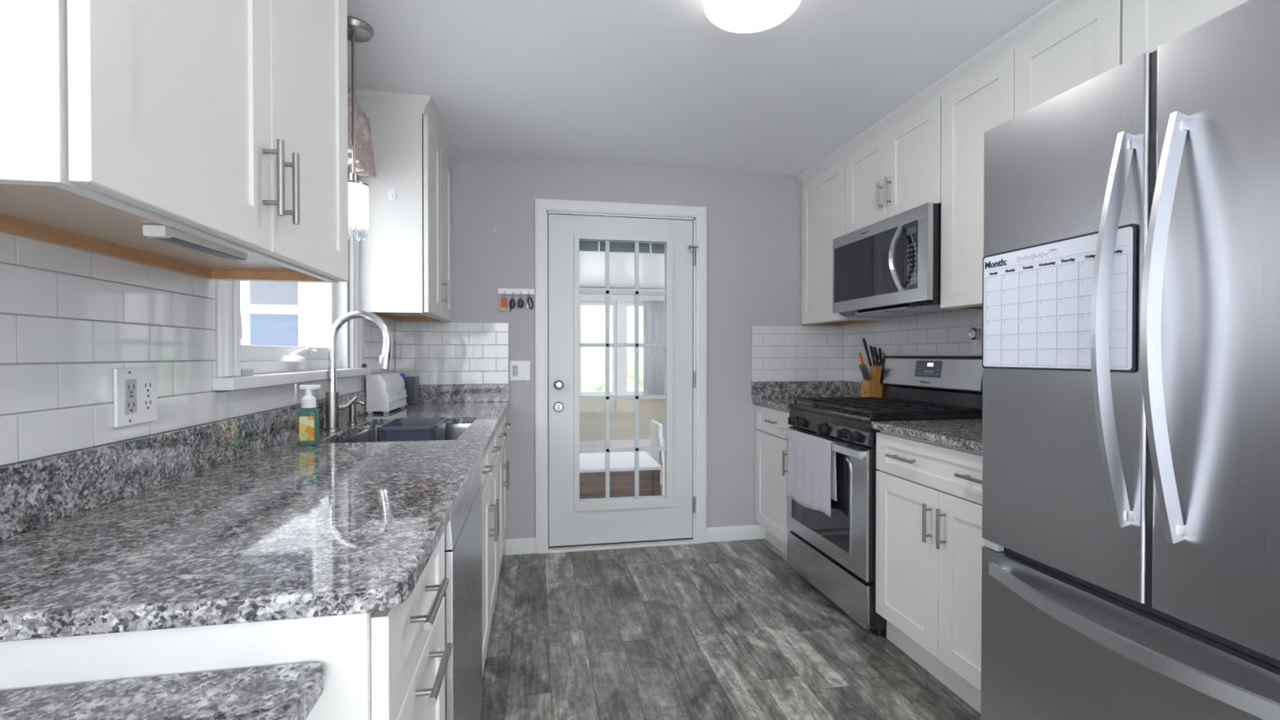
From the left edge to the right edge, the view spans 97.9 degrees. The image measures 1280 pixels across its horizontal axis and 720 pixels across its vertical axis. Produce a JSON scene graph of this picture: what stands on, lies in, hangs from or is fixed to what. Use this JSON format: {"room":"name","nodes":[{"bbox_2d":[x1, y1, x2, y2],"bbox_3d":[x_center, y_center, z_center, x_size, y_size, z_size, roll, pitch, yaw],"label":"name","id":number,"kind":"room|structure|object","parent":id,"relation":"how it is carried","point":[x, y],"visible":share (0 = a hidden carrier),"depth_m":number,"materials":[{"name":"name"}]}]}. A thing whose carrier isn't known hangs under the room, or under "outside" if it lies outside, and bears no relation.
{"room":"kitchen","nodes":[
{"label":"kitchen","id":0,"kind":"room"},
{"bbox_2d":[0,662,324,719],"bbox_3d":[-0.597,0.776,0.343,0.566,0.833,0.557,0,1,-11],"label":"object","id":1,"kind":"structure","parent":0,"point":[291,691],"depth_m":0.59,"materials":[{"name":"grey stone"}]},
{"bbox_2d":[0,86,395,466],"bbox_3d":[-1.199,-0.006,1.664,0.149,2.371,3.410,0,1,-11],"label":"wall","id":2,"kind":"structure","parent":0,"point":[69,317],"depth_m":1.04,"materials":[{"name":"white tile"}]},
{"bbox_2d":[0,231,216,466],"bbox_3d":[-0.992,-0.027,0.931,0.009,0.376,0.992,0,1,-11],"label":"tile backsplash","id":3,"kind":"structure","parent":2,"relation":"attached to","point":[69,317],"depth_m":1.01,"materials":[{"name":"white tile"}]},
{"bbox_2d":[113,367,157,427],"bbox_3d":[-1.019,0.073,1.130,0.010,0.114,0.117,0,1,-11],"label":"outlet plate","id":4,"kind":"object","parent":2,"relation":"attached to","point":[135,389],"visible":1,"depth_m":1.12,"materials":[{"name":"white plastic"}]},
{"bbox_2d":[124,378,137,413],"bbox_3d":[-1.012,0.072,1.107,0.003,0.068,0.032,0,1,-11],"label":"receptacle","id":5,"kind":"object","parent":4,"relation":"attached to","point":[130,384],"depth_m":1.11,"materials":[{"name":"grey plastic"}]},
{"bbox_2d":[0,0,348,283],"bbox_3d":[-0.823,-0.690,0.994,0.365,0.989,0.857,0,1,-11],"label":"upper cabinet","id":6,"kind":"object","parent":2,"relation":"attached to","point":[224,122],"visible":0.99,"depth_m":0.83,"materials":[{"name":"white paint"}]},
{"bbox_2d":[142,224,247,260],"bbox_3d":[-0.787,-0.207,1.000,0.034,0.019,0.233,0,1,-7],"label":"light bar","id":7,"kind":"object","parent":6,"relation":"attached to","point":[164,233],"visible":0.87,"depth_m":0.95,"materials":[{"name":"white plastic"}]},
{"bbox_2d":[216,375,359,421],"bbox_3d":[-1.189,0.114,1.995,0.008,0.074,1.170,0,1,-11],"label":"tile backsplash","id":8,"kind":"structure","parent":2,"relation":"attached to","point":[230,404],"depth_m":1.70,"materials":[{"name":"white"}]},
{"bbox_2d":[212,165,371,390],"bbox_3d":[-1.235,-0.471,1.979,0.195,1.085,1.200,0,1,-11],"label":"window","id":9,"kind":"structure","parent":2,"relation":"in","point":[330,301],"depth_m":1.93,"materials":[{"name":"white paint"}]},
{"bbox_2d":[240,368,253,376],"bbox_3d":[-1.091,0.034,1.537,0.022,0.020,0.060,0,1,-11],"label":"block","id":10,"kind":"object","parent":9,"relation":"on","point":[246,371],"visible":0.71,"depth_m":1.53,"materials":[{"name":"grey plastic"}]},
{"bbox_2d":[347,91,376,177],"bbox_3d":[-1.131,-0.928,1.948,0.108,0.290,1.120,0,1,-11],"label":"window valance","id":11,"kind":"object","parent":2,"relation":"attached to","point":[365,162],"visible":0.22,"depth_m":2.36,"materials":[{"name":"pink fabric"}]},
{"bbox_2d":[359,317,395,391],"bbox_3d":[-1.355,-0.044,2.892,0.009,0.374,0.657,0,1,-11],"label":"tile backsplash","id":12,"kind":"structure","parent":2,"relation":"attached to","point":[373,335],"depth_m":2.80,"materials":[{"name":"white tile"}]},
{"bbox_2d":[350,88,453,321],"bbox_3d":[-1.177,-0.711,2.869,0.353,0.981,0.750,0,1,-11],"label":"upper cabinet","id":13,"kind":"object","parent":2,"relation":"attached to","point":[405,258],"visible":0.95,"depth_m":2.55,"materials":[{"name":"white paint"}]},
{"bbox_2d":[387,188,395,200],"bbox_3d":[-1.125,-0.750,2.529,0.034,0.054,0.013,0,1,-11],"label":"hook","id":14,"kind":"object","parent":13,"relation":"attached to","point":[392,193],"visible":1,"depth_m":2.53,"materials":[{"name":"white plastic"}]},
{"bbox_2d":[395,154,843,554],"bbox_3d":[-0.041,-0.023,3.537,2.830,2.371,0.149,0,1,-11],"label":"wall","id":15,"kind":"structure","parent":0,"point":[756,332],"depth_m":3.48,"materials":[{"name":"grey paint"}]},
{"bbox_2d":[395,321,508,385],"bbox_3d":[-1.097,-0.038,3.270,0.637,0.366,0.009,0,1,-11],"label":"tile backsplash","id":16,"kind":"structure","parent":15,"relation":"attached to","point":[435,353],"depth_m":3.27,"materials":[{"name":"white tile"}]},
{"bbox_2d":[497,288,534,294],"bbox_3d":[-0.737,-0.407,3.322,0.214,0.037,0.031,0,1,-11],"label":"key rack","id":17,"kind":"object","parent":15,"relation":"attached to","point":[500,291],"visible":1,"depth_m":3.33,"materials":[{"name":"white plastic"}]},
{"bbox_2d":[499,293,506,310],"bbox_3d":[-0.811,-0.343,3.304,0.044,0.098,0.013,0,1,-11],"label":"bunch","id":18,"kind":"object","parent":17,"relation":"hanging from","point":[503,301],"visible":1,"depth_m":3.30,"materials":[{"name":"red plastic"}]},
{"bbox_2d":[509,293,515,311],"bbox_3d":[-0.759,-0.339,3.316,0.036,0.105,0.018,0,1,-11],"label":"bunch","id":19,"kind":"object","parent":17,"relation":"hanging from","point":[512,303],"visible":1,"depth_m":3.31,"materials":[{"name":"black metal"}]},
{"bbox_2d":[517,293,524,307],"bbox_3d":[-0.710,-0.350,3.324,0.039,0.083,0.016,0,1,-11],"label":"bunch","id":20,"kind":"object","parent":17,"relation":"hanging from","point":[520,302],"visible":1,"depth_m":3.32,"materials":[{"name":"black metal"}]},
{"bbox_2d":[527,294,533,309],"bbox_3d":[-0.656,-0.347,3.334,0.038,0.089,0.016,0,1,-11],"label":"bunch","id":21,"kind":"object","parent":17,"relation":"hanging from","point":[528,305],"visible":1,"depth_m":3.33,"materials":[{"name":"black metal"}]},
{"bbox_2d":[504,537,535,555],"bbox_3d":[-0.719,1.119,3.348,0.179,0.090,0.014,0,1,-11],"label":"baseboard","id":22,"kind":"structure","parent":15,"relation":"attached to","point":[524,545],"depth_m":3.34,"materials":[{"name":"white paint"}]},
{"bbox_2d":[510,360,529,380],"bbox_3d":[-0.718,0.064,3.338,0.117,0.119,0.016,0,1,-11],"label":"switch plate","id":23,"kind":"object","parent":15,"relation":"attached to","point":[519,370],"visible":1,"depth_m":3.34,"materials":[{"name":"white plastic"}]},
{"bbox_2d":[512,364,517,376],"bbox_3d":[-0.746,0.064,3.332,0.032,0.065,0.004,0,1,-11],"label":"receptacle","id":24,"kind":"object","parent":23,"relation":"attached to","point":[514,366],"depth_m":3.33,"materials":[{"name":"grey plastic"}]},
{"bbox_2d":[534,198,706,553],"bbox_3d":[-0.113,0.097,3.497,1.070,2.131,0.204,0,1,-11],"label":"door","id":25,"kind":"structure","parent":15,"relation":"in","point":[565,522],"depth_m":3.46,"materials":[{"name":"white paint"}]},
{"bbox_2d":[579,240,664,253],"bbox_3d":[-0.100,-0.715,3.532,0.570,0.063,0.023,0,1,-11],"label":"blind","id":26,"kind":"object","parent":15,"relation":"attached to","point":[651,247],"depth_m":3.52,"materials":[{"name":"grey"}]},
{"bbox_2d":[706,524,764,542],"bbox_3d":[0.620,1.117,3.597,0.403,0.090,0.014,0,1,-11],"label":"baseboard","id":27,"kind":"structure","parent":15,"relation":"attached to","point":[717,534],"depth_m":3.59,"materials":[{"name":"white paint"}]},
{"bbox_2d":[751,325,843,382],"bbox_3d":[1.038,-0.042,3.666,0.643,0.366,0.009,0,1,-11],"label":"tile backsplash","id":28,"kind":"structure","parent":15,"relation":"attached to","point":[778,353],"depth_m":3.66,"materials":[{"name":"white tile"}]},
{"bbox_2d":[579,484,661,499],"bbox_3d":[0.040,1.585,5.367,4.070,0.080,3.389,0,1,-11],"label":"floor","id":29,"kind":"structure","parent":0,"point":[660,485],"depth_m":6.27,"materials":[{"name":"brown wood"}]},
{"bbox_2d":[579,451,662,498],"bbox_3d":[-0.521,1.192,4.644,1.265,0.720,0.800,0,1,-11],"label":"table","id":30,"kind":"object","parent":29,"relation":"on","point":[592,465],"visible":0.38,"depth_m":4.35,"materials":[{"name":"white wood"}]},
{"bbox_2d":[650,419,664,495],"bbox_3d":[0.377,1.089,5.786,0.472,0.905,0.460,0,1,-11],"label":"chair","id":31,"kind":"object","parent":29,"relation":"on","point":[655,427],"visible":0.32,"depth_m":5.57,"materials":[{"name":"white plastic"}]},
{"bbox_2d":[579,287,664,440],"bbox_3d":[-0.249,0.332,6.832,4.000,2.400,0.120,0,1,-11],"label":"wall","id":32,"kind":"structure","parent":0,"point":[592,412],"depth_m":6.77,"materials":[{"name":"beige paint"}]},
{"bbox_2d":[579,301,617,395],"bbox_3d":[-0.525,-0.138,6.777,0.480,1.140,0.060,0,1,-11],"label":"window","id":33,"kind":"structure","parent":32,"relation":"in","point":[613,304],"depth_m":6.78,"materials":[{"name":"white paint"}]},
{"bbox_2d":[579,438,664,484],"bbox_3d":[-0.246,1.252,6.765,3.780,0.560,0.030,0,1,-11],"label":"trim","id":34,"kind":"structure","parent":32,"relation":"attached to","point":[642,442],"depth_m":6.74,"materials":[{"name":"white paint"}]},
{"bbox_2d":[623,302,647,395],"bbox_3d":[-0.063,-0.139,6.863,0.300,1.140,0.060,0,1,-11],"label":"window","id":35,"kind":"structure","parent":32,"relation":"in","point":[644,304],"depth_m":6.85,"materials":[{"name":"white paint"}]},
{"bbox_2d":[644,298,664,395],"bbox_3d":[0.203,-0.133,6.802,0.320,1.210,0.094,0,1,-11],"label":"curtain","id":36,"kind":"object","parent":32,"relation":"hanging from","point":[655,307],"visible":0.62,"depth_m":6.77,"materials":[{"name":"white fabric"}]},
{"bbox_2d":[579,250,664,289],"bbox_3d":[0.040,-1.059,5.343,4.070,0.450,3.389,0,1,-11],"label":"ceiling","id":37,"kind":"structure","parent":0,"point":[592,264],"depth_m":5.95,"materials":[{"name":"white paint"}]},
{"bbox_2d":[346,0,1054,175],"bbox_3d":[0.270,-1.226,0.044,6.050,0.100,7.110,0,1,-11],"label":"ceiling","id":38,"kind":"structure","parent":0,"point":[634,82],"depth_m":2.29,"materials":[{"name":"white paint"}]},
{"bbox_2d":[346,16,373,241],"bbox_3d":[-1.029,-0.812,2.004,0.132,0.765,0.132,0,1,-11],"label":"pendant lamp","id":39,"kind":"object","parent":38,"relation":"hanging from","point":[357,30],"visible":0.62,"depth_m":1.99,"materials":[{"name":"silver metal"}]},
{"bbox_2d":[703,0,800,33],"bbox_3d":[0.354,-1.145,1.764,0.304,0.094,0.304,0,1,-11],"label":"ceiling lamp","id":40,"kind":"object","parent":38,"relation":"attached to","point":[743,16],"visible":1,"depth_m":1.77,"materials":[{"name":"white glass"}]},
{"bbox_2d":[480,538,981,719],"bbox_3d":[0.302,1.220,1.700,3.110,0.080,3.910,0,1,-11],"label":"floor","id":41,"kind":"structure","parent":0,"point":[719,630],"depth_m":2.28,"materials":[{"name":"grey wood"}]},
{"bbox_2d":[0,532,452,719],"bbox_3d":[-0.641,0.745,0.843,0.663,0.886,0.439,0,1,-11],"label":"base cabinet","id":42,"kind":"object","parent":41,"relation":"on","point":[390,664],"visible":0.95,"depth_m":0.66,"materials":[{"name":"white paint"}]},
{"bbox_2d":[443,463,482,719],"bbox_3d":[-0.732,0.745,1.362,0.614,0.876,0.604,0,1,-11],"label":"dishwasher","id":43,"kind":"object","parent":41,"relation":"on","point":[463,532],"visible":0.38,"depth_m":1.31,"materials":[{"name":"grey metal"}]},
{"bbox_2d":[480,431,502,674],"bbox_3d":[-0.872,0.739,2.087,0.663,0.873,0.859,0,1,-11],"label":"base cabinet","id":44,"kind":"object","parent":41,"relation":"on","point":[488,464],"visible":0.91,"depth_m":2.11,"materials":[{"name":"white paint"}]},
{"bbox_2d":[496,413,511,586],"bbox_3d":[-1.021,0.725,2.895,0.663,0.886,0.780,0,1,-11],"label":"base cabinet","id":45,"kind":"object","parent":41,"relation":"on","point":[503,468],"visible":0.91,"depth_m":2.90,"materials":[{"name":"white paint"}]},
{"bbox_2d":[0,384,510,642],"bbox_3d":[-0.852,0.221,1.943,0.651,0.138,2.710,0,1,-11],"label":"countertop","id":46,"kind":"structure","parent":45,"relation":"on","point":[234,520],"depth_m":0.90,"materials":[{"name":"grey stone"}]},
{"bbox_2d":[298,384,320,446],"bbox_3d":[-1.010,0.169,1.708,0.060,0.186,0.040,0,1,-11],"label":"soap bottle","id":47,"kind":"object","parent":46,"relation":"on","point":[308,415],"visible":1,"depth_m":1.69,"materials":[{"name":"teal plastic"}]},
{"bbox_2d":[346,400,364,424],"bbox_3d":[-1.142,0.211,2.244,0.068,0.093,0.040,0,1,-11],"label":"soap pump","id":48,"kind":"object","parent":46,"relation":"on","point":[352,409],"visible":0.77,"depth_m":2.23,"materials":[{"name":"silver metal"}]},
{"bbox_2d":[324,311,392,431],"bbox_3d":[-1.049,0.037,2.087,0.236,0.442,0.075,0,1,-11],"label":"kitchen faucet","id":49,"kind":"object","parent":46,"relation":"on","point":[333,406],"visible":1,"depth_m":2.06,"materials":[{"name":"silver metal"}]},
{"bbox_2d":[324,391,341,431],"bbox_3d":[-1.137,0.189,2.061,0.054,0.140,0.054,0,1,-11],"label":"base","id":50,"kind":"object","parent":49,"relation":"on","point":[333,406],"depth_m":2.04,"materials":[{"name":"silver metal"}]},
{"bbox_2d":[365,372,407,413],"bbox_3d":[-1.263,0.160,2.798,0.112,0.184,0.366,0,1,-11],"label":"organizer","id":51,"kind":"object","parent":46,"relation":"on","point":[386,393],"visible":1,"depth_m":2.63,"materials":[{"name":"white plastic"}]},
{"bbox_2d":[400,373,404,389],"bbox_3d":[-1.296,0.162,3.031,0.036,0.176,0.036,0,1,-11],"label":"bottle","id":52,"kind":"object","parent":46,"relation":"on","point":[402,375],"visible":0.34,"depth_m":3.02,"materials":[{"name":"blue plastic"}]},
{"bbox_2d":[334,423,471,443],"bbox_3d":[-0.880,0.393,2.131,0.482,0.208,0.747,0,1,-11],"label":"sink","id":53,"kind":"object","parent":46,"relation":"in","point":[453,431],"visible":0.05,"depth_m":2.42,"materials":[{"name":"metal"}]},
{"bbox_2d":[377,417,448,441],"bbox_3d":[-0.898,0.367,2.227,0.216,0.242,0.316,0,1,-11],"label":"tub","id":54,"kind":"object","parent":53,"relation":"in","point":[417,428],"visible":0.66,"depth_m":2.10,"materials":[{"name":"grey plastic"}]},
{"bbox_2d":[404,376,418,404],"bbox_3d":[-1.314,0.171,3.145,0.113,0.155,0.090,0,1,-11],"label":"canister","id":55,"kind":"object","parent":46,"relation":"on","point":[411,383],"visible":0.52,"depth_m":3.11,"materials":[{"name":"grey plastic"}]},
{"bbox_2d":[755,404,794,555],"bbox_3d":[1.087,0.721,3.415,0.658,0.886,0.529,0,1,-11],"label":"base cabinet","id":56,"kind":"object","parent":41,"relation":"on","point":[771,445],"visible":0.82,"depth_m":3.39,"materials":[{"name":"white paint"}]},
{"bbox_2d":[751,381,861,410],"bbox_3d":[1.090,0.210,3.411,0.651,0.133,0.530,0,1,-11],"label":"countertop","id":57,"kind":"structure","parent":56,"relation":"on","point":[779,394],"depth_m":3.63,"materials":[{"name":"grey stone"}]},
{"bbox_2d":[861,364,882,397],"bbox_3d":[1.366,0.136,3.250,0.120,0.224,0.080,0,1,-11],"label":"knife block","id":58,"kind":"object","parent":57,"relation":"on","point":[873,388],"visible":0.48,"depth_m":3.21,"materials":[{"name":"brown wood"}]},
{"bbox_2d":[858,352,864,364],"bbox_3d":[1.312,0.037,3.274,0.056,0.165,0.018,0,1,18],"label":"kitchen knife","id":59,"kind":"object","parent":58,"relation":"in","point":[860,357],"visible":0.41,"depth_m":3.27,"materials":[{"name":"orange plastic"}]},
{"bbox_2d":[858,364,866,380],"bbox_3d":[1.297,0.073,3.246,0.050,0.097,0.017,0,1,-24],"label":"steak knife","id":60,"kind":"object","parent":58,"relation":"in","point":[860,366],"visible":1,"depth_m":3.24,"materials":[{"name":"grey metal"}]},
{"bbox_2d":[861,364,867,380],"bbox_3d":[1.301,0.073,3.226,0.050,0.097,0.017,0,1,-24],"label":"steak knife","id":61,"kind":"object","parent":58,"relation":"in","point":[862,365],"visible":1,"depth_m":3.22,"materials":[{"name":"grey plastic"}]},
{"bbox_2d":[862,364,870,380],"bbox_3d":[1.305,0.073,3.205,0.050,0.097,0.017,0,1,-24],"label":"steak knife","id":62,"kind":"object","parent":58,"relation":"in","point":[864,366],"visible":1,"depth_m":3.20,"materials":[{"name":"grey plastic"}]},
{"bbox_2d":[862,337,871,366],"bbox_3d":[1.329,-0.045,3.259,0.055,0.166,0.018,0,1,4],"label":"kitchen knife","id":63,"kind":"object","parent":58,"relation":"in","point":[864,343],"visible":1,"depth_m":3.25,"materials":[{"name":"grey plastic"}]},
{"bbox_2d":[869,346,875,365],"bbox_3d":[1.356,-0.024,3.249,0.037,0.118,0.018,0,1,4],"label":"kitchen knife","id":64,"kind":"object","parent":58,"relation":"in","point":[871,348],"visible":0.97,"depth_m":3.24,"materials":[{"name":"grey plastic"}]},
{"bbox_2d":[873,346,879,365],"bbox_3d":[1.375,-0.023,3.247,0.034,0.110,0.020,0,1,-11],"label":"kitchen knife","id":65,"kind":"object","parent":58,"relation":"in","point":[874,348],"visible":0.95,"depth_m":3.24,"materials":[{"name":"grey plastic"}]},
{"bbox_2d":[873,352,884,365],"bbox_3d":[1.381,-0.005,3.221,0.074,0.072,0.008,0,1,-11],"label":"scissors","id":66,"kind":"object","parent":58,"relation":"in","point":[878,357],"visible":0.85,"depth_m":3.22,"materials":[{"name":"grey plastic"}]},
{"bbox_2d":[878,347,882,364],"bbox_3d":[1.397,-0.021,3.239,0.028,0.100,0.018,0,1,-11],"label":"kitchen knife","id":67,"kind":"object","parent":58,"relation":"in","point":[879,348],"visible":0.9,"depth_m":3.23,"materials":[{"name":"grey plastic"}]},
{"bbox_2d":[779,355,982,635],"bbox_3d":[1.179,0.575,2.763,0.692,1.190,0.776,0,1,-11],"label":"gas range","id":68,"kind":"object","parent":41,"relation":"on","point":[836,554],"visible":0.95,"depth_m":2.57,"materials":[{"name":"grey metal"}]},
{"bbox_2d":[786,429,836,517],"bbox_3d":[0.834,0.552,2.742,0.037,0.363,0.452,0,1,-11],"label":"hand towel","id":69,"kind":"object","parent":68,"relation":"hanging from","point":[811,474],"visible":1,"depth_m":2.71,"materials":[{"name":"grey fabric"}]},
{"bbox_2d":[789,426,886,635],"bbox_3d":[1.206,0.717,2.773,0.636,0.905,0.760,0,1,-11],"label":"oven","id":70,"kind":"object","parent":68,"relation":"in","point":[836,554],"depth_m":2.49,"materials":[{"name":"grey metal"}]},
{"bbox_2d":[789,402,980,423],"bbox_3d":[1.155,0.252,2.759,0.532,0.024,0.768,0,1,-11],"label":"cooktop","id":71,"kind":"object","parent":68,"relation":"in","point":[829,412],"depth_m":2.50,"materials":[{"name":"black metal"}]},
{"bbox_2d":[875,430,984,714],"bbox_3d":[1.344,0.734,2.027,0.658,0.886,0.743,0,1,-11],"label":"base cabinet","id":72,"kind":"object","parent":41,"relation":"on","point":[930,541],"visible":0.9,"depth_m":2.00,"materials":[{"name":"white paint"}]},
{"bbox_2d":[871,418,982,453],"bbox_3d":[1.355,0.223,1.997,0.645,0.133,0.793,0,1,-11],"label":"countertop","id":73,"kind":"structure","parent":72,"relation":"on","point":[967,434],"depth_m":2.09,"materials":[{"name":"grey stone"}]},
{"bbox_2d":[981,0,1279,719],"bbox_3d":[1.352,0.293,1.147,0.924,1.783,0.832,0,1,-11],"label":"refrigerator","id":74,"kind":"object","parent":41,"relation":"on","point":[1131,521],"visible":1,"depth_m":1.06,"materials":[{"name":"grey metal"}]},
{"bbox_2d":[982,223,1136,372],"bbox_3d":[0.940,-0.124,1.286,0.004,0.295,0.383,0,1,-11],"label":"wall calendar","id":75,"kind":"object","parent":74,"relation":"attached to","point":[1037,299],"visible":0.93,"depth_m":1.27,"materials":[{"name":"white paper"}]},
{"bbox_2d":[842,309,982,382],"bbox_3d":[1.698,-0.011,2.278,0.149,2.371,3.260,0,1,-11],"label":"wall","id":76,"kind":"structure","parent":0,"point":[940,333],"depth_m":3.03,"materials":[{"name":"white tile"}]},
{"bbox_2d":[801,158,893,325],"bbox_3d":[1.238,-0.685,3.428,0.334,0.912,0.532,0,1,-11],"label":"upper cabinet","id":77,"kind":"object","parent":76,"relation":"attached to","point":[823,197],"visible":0.38,"depth_m":3.41,"materials":[{"name":"white paint"}]},
{"bbox_2d":[845,97,941,234],"bbox_3d":[1.355,-0.907,2.794,0.334,0.455,0.752,0,1,-11],"label":"upper cabinet","id":78,"kind":"object","parent":76,"relation":"attached to","point":[898,171],"visible":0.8,"depth_m":2.70,"materials":[{"name":"white paint"}]},
{"bbox_2d":[832,202,960,316],"bbox_3d":[1.308,-0.459,2.789,0.428,0.436,0.780,0,1,-11],"label":"microwave oven","id":79,"kind":"object","parent":78,"relation":"attached to","point":[891,266],"visible":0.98,"depth_m":2.65,"materials":[{"name":"silver metal"}]},
{"bbox_2d":[798,0,1092,184],"bbox_3d":[1.471,-1.163,2.234,0.327,0.066,2.957,0,1,-11],"label":"trim","id":80,"kind":"structure","parent":76,"relation":"attached to","point":[1057,11],"depth_m":2.28,"materials":[{"name":"white paint"}]},
{"bbox_2d":[940,0,1122,310],"bbox_3d":[1.492,-0.672,2.056,0.334,0.912,0.751,0,1,-11],"label":"upper cabinet","id":81,"kind":"object","parent":76,"relation":"attached to","point":[1086,44],"visible":0.16,"depth_m":2.16,"materials":[{"name":"white paint"}]},
{"bbox_2d":[1122,0,1248,63],"bbox_3d":[1.661,-0.898,1.235,0.300,0.444,0.919,0,1,-11],"label":"upper cabinet","id":82,"kind":"object","parent":76,"relation":"attached to","point":[1147,24],"visible":0.12,"depth_m":1.56,"materials":[{"name":"white paint"}]},
{"bbox_2d":[968,327,982,355],"bbox_3d":[1.546,-0.087,2.569,0.045,0.126,0.080,0,1,-11],"label":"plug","id":83,"kind":"object","parent":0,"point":[975,334],"visible":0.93,"depth_m":2.56,"materials":[{"name":"white plastic"}]},
{"label":"outside","id":84,"kind":"structure","parent":0,"visible":0},
{"bbox_3d":[-1.824,1.689,9.848,80.000,0.070,100.000,0,1,-11],"label":"ground","id":85,"kind":"structure","parent":84,"visible":0},
{"bbox_2d":[240,280,311,346],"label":"window","id":86,"kind":"structure","parent":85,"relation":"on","point":[273,313],"depth_m":4.51,"materials":[{"name":"grey"}]},
{"bbox_2d":[581,346,642,391],"bbox_3d":[-0.851,0.798,14.052,10.834,2.655,2.280,0,1,-11],"label":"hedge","id":87,"kind":"object","parent":85,"relation":"on","point":[593,365],"visible":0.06,"depth_m":13.67,"materials":[{"name":"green plant"}]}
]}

